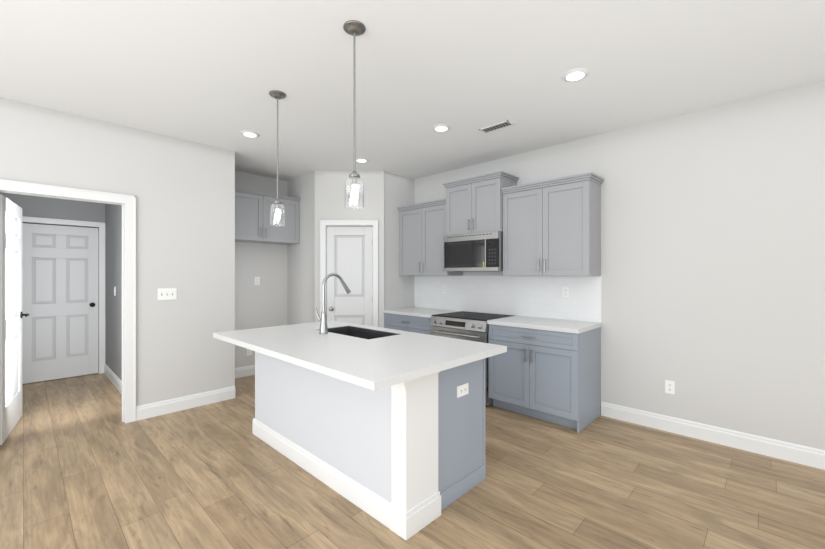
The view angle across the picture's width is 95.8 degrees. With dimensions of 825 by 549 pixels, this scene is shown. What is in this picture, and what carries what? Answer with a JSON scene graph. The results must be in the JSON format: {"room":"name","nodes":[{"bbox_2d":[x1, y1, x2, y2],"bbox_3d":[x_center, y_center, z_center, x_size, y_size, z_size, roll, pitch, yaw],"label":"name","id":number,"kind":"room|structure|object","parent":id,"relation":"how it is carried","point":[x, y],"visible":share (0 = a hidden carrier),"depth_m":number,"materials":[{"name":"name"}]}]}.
{"room":"kitchen","nodes":[
{"label":"kitchen","id":0,"kind":"room"},
{"bbox_2d":[0,192,104,227],"bbox_3d":[-4.805,0.000,4.871,0.120,2.780,1.220,0,0,44],"label":"wall","id":1,"kind":"structure","parent":0,"point":[44,207],"depth_m":4.92,"materials":[{"name":"paint"}]},
{"bbox_2d":[22,223,97,383],"bbox_3d":[-4.658,0.367,4.944,0.102,2.030,0.764,0,0,44],"label":"hall door","id":2,"kind":"structure","parent":1,"relation":"in","point":[60,300],"depth_m":4.95,"materials":[{"name":"white wood"}]},
{"bbox_2d":[22,216,104,373],"bbox_3d":[-4.679,0.330,4.965,0.114,2.120,0.906,0,0,44],"label":"door frame","id":3,"kind":"structure","parent":1,"relation":"attached to","point":[100,226],"depth_m":5.22,"materials":[{"name":"white wood"}]},
{"bbox_2d":[105,204,121,380],"bbox_3d":[-3.295,0.000,4.857,2.520,2.780,0.850,0,0,44],"label":"wall","id":4,"kind":"structure","parent":0,"point":[113,279],"depth_m":4.79,"materials":[{"name":"paint"}]},
{"bbox_2d":[104,364,121,394],"bbox_3d":[-3.515,1.323,4.468,2.300,0.134,0.016,0,0,44],"label":"baseboard","id":5,"kind":"structure","parent":4,"relation":"attached to","point":[113,378],"depth_m":4.64,"materials":[{"name":"white wood"}]},
{"bbox_2d":[0,97,234,405],"bbox_3d":[-3.761,0.000,2.464,0.120,2.780,4.950,0,0,44],"label":"wall","id":6,"kind":"structure","parent":0,"point":[182,191],"depth_m":3.71,"materials":[{"name":"paint"}]},
{"bbox_2d":[0,194,28,445],"bbox_3d":[-3.567,0.367,3.342,0.803,2.030,0.195,0,0,44],"label":"door","id":7,"kind":"structure","parent":6,"relation":"in","point":[11,314],"depth_m":3.28,"materials":[{"name":"white wood"}]},
{"bbox_2d":[0,179,135,422],"bbox_3d":[-3.010,0.323,3.230,0.144,2.135,0.981,0,0,44],"label":"trim","id":8,"kind":"structure","parent":6,"relation":"attached to","point":[127,203],"depth_m":3.50,"materials":[{"name":"white wood"}]},
{"bbox_2d":[157,288,176,299],"bbox_3d":[-2.453,0.195,3.731,0.012,0.115,0.162,0,0,44],"label":"light switch","id":9,"kind":"object","parent":6,"relation":"attached to","point":[166,293],"visible":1,"depth_m":3.73,"materials":[{"name":"white plastic"}]},
{"bbox_2d":[136,386,234,420],"bbox_3d":[-3.671,1.323,2.460,0.016,0.134,4.830,0,0,44],"label":"baseboard","id":10,"kind":"structure","parent":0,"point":[150,410],"depth_m":3.83,"materials":[{"name":"white wood"}]},
{"bbox_2d":[235,171,286,367],"bbox_3d":[-1.827,0.000,5.666,0.120,2.780,2.550,0,0,44],"label":"wall","id":11,"kind":"structure","parent":0,"point":[263,304],"depth_m":5.23,"materials":[{"name":"paint"}]},
{"bbox_2d":[235,365,254,377],"bbox_3d":[-1.944,1.323,4.888,0.788,0.134,1.065,0,0,44],"label":"baseboard","id":12,"kind":"structure","parent":11,"relation":"attached to","point":[244,371],"depth_m":5.08,"materials":[{"name":"white wood"}]},
{"bbox_2d":[255,277,259,284],"bbox_3d":[-2.171,0.090,5.213,0.008,0.115,0.070,0,0,44],"label":"outlet","id":13,"kind":"object","parent":11,"relation":"attached to","point":[257,280],"visible":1,"depth_m":5.21,"materials":[{"name":"white plastic"}]},
{"bbox_2d":[235,188,300,244],"bbox_3d":[-2.084,-0.757,5.023,0.394,0.635,1.059,0,0,44],"label":"upper cabinet","id":14,"kind":"object","parent":11,"relation":"attached to","point":[252,216],"visible":0.73,"depth_m":4.93,"materials":[{"name":"grey wood"}]},
{"bbox_2d":[287,171,314,324],"bbox_3d":[-1.537,0.000,5.312,0.788,2.780,0.110,0,0,44],"label":"wall","id":15,"kind":"structure","parent":0,"point":[300,282],"depth_m":5.23,"materials":[{"name":"paint"}]},
{"bbox_2d":[315,171,383,327],"bbox_3d":[-0.846,0.000,5.055,0.929,2.780,0.110,0,0,0],"label":"wall","id":16,"kind":"structure","parent":0,"point":[330,197],"depth_m":5.00,"materials":[{"name":"paint"}]},
{"bbox_2d":[320,220,377,326],"bbox_3d":[-0.846,0.331,5.038,0.776,2.118,0.124,0,0,0],"label":"door frame","id":17,"kind":"structure","parent":16,"relation":"attached to","point":[324,224],"depth_m":4.98,"materials":[{"name":"white wood"}]},
{"bbox_2d":[327,226,372,325],"bbox_3d":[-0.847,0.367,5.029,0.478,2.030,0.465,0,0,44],"label":"pantry door","id":18,"kind":"structure","parent":16,"relation":"in","point":[350,255],"depth_m":5.02,"materials":[{"name":"white wood"}]},
{"bbox_2d":[384,171,414,324],"bbox_3d":[-0.224,0.000,5.266,0.110,2.780,0.629,0,0,44],"label":"wall","id":19,"kind":"structure","parent":0,"point":[399,290],"depth_m":5.16,"materials":[{"name":"paint"}]},
{"bbox_2d":[0,373,824,548],"bbox_3d":[-0.879,1.420,1.467,10.900,0.060,7.500,0,0,44],"label":"floor","id":20,"kind":"structure","parent":0,"point":[83,465],"depth_m":2.40,"materials":[{"name":"brown wood"}]},
{"bbox_2d":[250,349,487,539],"bbox_3d":[-0.472,0.952,2.858,1.894,0.876,0.878,0,0,44],"label":"kitchen island","id":21,"kind":"object","parent":20,"relation":"on","point":[385,427],"depth_m":2.28,"materials":[{"name":"paint"}]},
{"bbox_2d":[213,321,506,392],"bbox_3d":[-0.500,0.494,2.759,2.020,0.038,1.150,0,0,44],"label":"island countertop","id":22,"kind":"structure","parent":21,"relation":"on","point":[370,357],"depth_m":2.36,"materials":[{"name":"white stone"}]},
{"bbox_2d":[314,273,350,334],"bbox_3d":[-0.654,0.231,3.107,0.118,0.488,0.302,0,0,44],"label":"faucet","id":23,"kind":"object","parent":22,"relation":"on","point":[323,321],"depth_m":3.00,"materials":[{"name":"silver metal"}]},
{"bbox_2d":[382,307,460,334],"bbox_3d":[0.123,0.932,4.920,0.865,0.915,0.644,0,0,44],"label":"base cabinet","id":24,"kind":"object","parent":20,"relation":"on","point":[414,319],"visible":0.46,"depth_m":4.74,"materials":[{"name":"grey wood"}]},
{"bbox_2d":[430,311,513,405],"bbox_3d":[0.687,0.933,4.329,0.762,0.913,0.704,0,0,44],"label":"range","id":25,"kind":"object","parent":20,"relation":"on","point":[469,326],"visible":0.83,"depth_m":4.09,"materials":[{"name":"silver metal"}]},
{"bbox_2d":[487,316,601,432],"bbox_3d":[1.320,0.932,3.772,0.920,0.915,0.644,0,0,44],"label":"base cabinet","id":26,"kind":"object","parent":20,"relation":"on","point":[547,369],"visible":1,"depth_m":3.52,"materials":[{"name":"grey wood"}]},
{"bbox_2d":[0,0,824,180],"bbox_3d":[-0.879,-1.430,1.467,10.900,0.080,7.500,0,0,44],"label":"ceiling","id":27,"kind":"structure","parent":0,"point":[214,73],"depth_m":2.52,"materials":[{"name":"paint"}]},
{"bbox_2d":[240,130,259,136],"bbox_3d":[-1.605,-1.384,3.687,0.180,0.012,0.180,0,0,44],"label":"recessed light","id":28,"kind":"object","parent":27,"relation":"in","point":[247,133],"visible":1,"depth_m":3.67,"materials":[{"name":"white plastic"}]},
{"bbox_2d":[269,90,285,226],"bbox_3d":[-1.040,-0.882,2.874,0.124,1.014,0.124,0,0,44],"label":"pendant light","id":29,"kind":"object","parent":27,"relation":"hanging from","point":[277,95],"visible":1,"depth_m":2.86,"materials":[{"name":"grey metal"}]},
{"bbox_2d":[343,20,365,208],"bbox_3d":[-0.327,-0.882,2.101,0.124,1.014,0.124,0,0,44],"label":"pendant light","id":30,"kind":"object","parent":27,"relation":"hanging from","point":[354,28],"visible":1,"depth_m":2.10,"materials":[{"name":"grey metal"}]},
{"bbox_2d":[356,158,368,161],"bbox_3d":[-0.618,-1.384,4.528,0.180,0.012,0.180,0,0,44],"label":"recessed light","id":31,"kind":"object","parent":27,"relation":"in","point":[362,160],"visible":0.94,"depth_m":4.51,"materials":[{"name":"white plastic"}]},
{"bbox_2d":[432,124,450,131],"bbox_3d":[0.273,-1.384,3.535,0.180,0.012,0.180,0,0,44],"label":"recessed light","id":32,"kind":"object","parent":27,"relation":"in","point":[441,127],"visible":1,"depth_m":3.52,"materials":[{"name":"white plastic"}]},
{"bbox_2d":[479,120,514,132],"bbox_3d":[0.789,-1.385,3.510,0.310,0.009,0.120,0,0,44],"label":"ceiling vent","id":33,"kind":"object","parent":27,"relation":"in","point":[498,126],"visible":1,"depth_m":3.50,"materials":[{"name":"white metal"}]},
{"bbox_2d":[561,68,588,81],"bbox_3d":[1.134,-1.384,2.598,0.180,0.012,0.180,0,0,44],"label":"recessed light","id":34,"kind":"object","parent":27,"relation":"in","point":[575,74],"visible":1,"depth_m":2.59,"materials":[{"name":"white plastic"}]},
{"bbox_2d":[415,80,824,449],"bbox_3d":[2.248,0.000,3.428,9.100,2.780,0.140,0,0,44],"label":"wall","id":35,"kind":"structure","parent":0,"point":[713,263],"depth_m":3.09,"materials":[{"name":"paint"}]},
{"bbox_2d":[397,198,462,275],"bbox_3d":[0.222,-0.463,5.023,0.865,0.955,0.359,0,0,44],"label":"upper cabinet","id":36,"kind":"object","parent":35,"relation":"attached to","point":[422,229],"visible":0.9,"depth_m":4.90,"materials":[{"name":"grey wood"}]},
{"bbox_2d":[442,171,518,235],"bbox_3d":[0.796,-0.795,4.444,0.824,0.650,0.399,0,0,44],"label":"upper cabinet","id":37,"kind":"object","parent":35,"relation":"attached to","point":[474,204],"visible":0.85,"depth_m":4.28,"materials":[{"name":"grey wood"}]},
{"bbox_2d":[443,231,502,271],"bbox_3d":[0.791,-0.252,4.438,0.754,0.430,0.414,0,0,44],"label":"microwave","id":38,"kind":"object","parent":37,"relation":"attached to","point":[474,252],"visible":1,"depth_m":4.25,"materials":[{"name":"silver metal"}]},
{"bbox_2d":[415,276,600,321],"bbox_3d":[0.950,0.245,4.572,2.545,0.460,0.006,0,0,44],"label":"backsplash","id":39,"kind":"structure","parent":35,"relation":"attached to","point":[536,296],"depth_m":4.32,"materials":[{"name":"tile"}]},
{"bbox_2d":[562,287,568,297],"bbox_3d":[1.612,0.185,3.926,0.070,0.115,0.008,0,0,44],"label":"outlet","id":40,"kind":"object","parent":39,"relation":"attached to","point":[565,292],"visible":1,"depth_m":3.92,"materials":[{"name":"white plastic"}]},
{"bbox_2d":[501,172,603,275],"bbox_3d":[1.426,-0.463,3.868,0.940,0.955,0.359,0,0,44],"label":"upper cabinet","id":41,"kind":"object","parent":35,"relation":"attached to","point":[551,227],"visible":1,"depth_m":3.70,"materials":[{"name":"grey wood"}]},
{"bbox_2d":[665,380,674,394],"bbox_3d":[2.276,0.996,3.298,0.070,0.115,0.008,0,0,44],"label":"outlet","id":42,"kind":"object","parent":35,"relation":"attached to","point":[669,387],"visible":1,"depth_m":3.29,"materials":[{"name":"white plastic"}]},
{"bbox_2d":[601,401,824,469],"bbox_3d":[3.628,1.323,1.996,4.886,0.134,0.016,0,0,44],"label":"baseboard","id":43,"kind":"structure","parent":35,"relation":"attached to","point":[798,454],"depth_m":3.04,"materials":[{"name":"white wood"}]}
]}

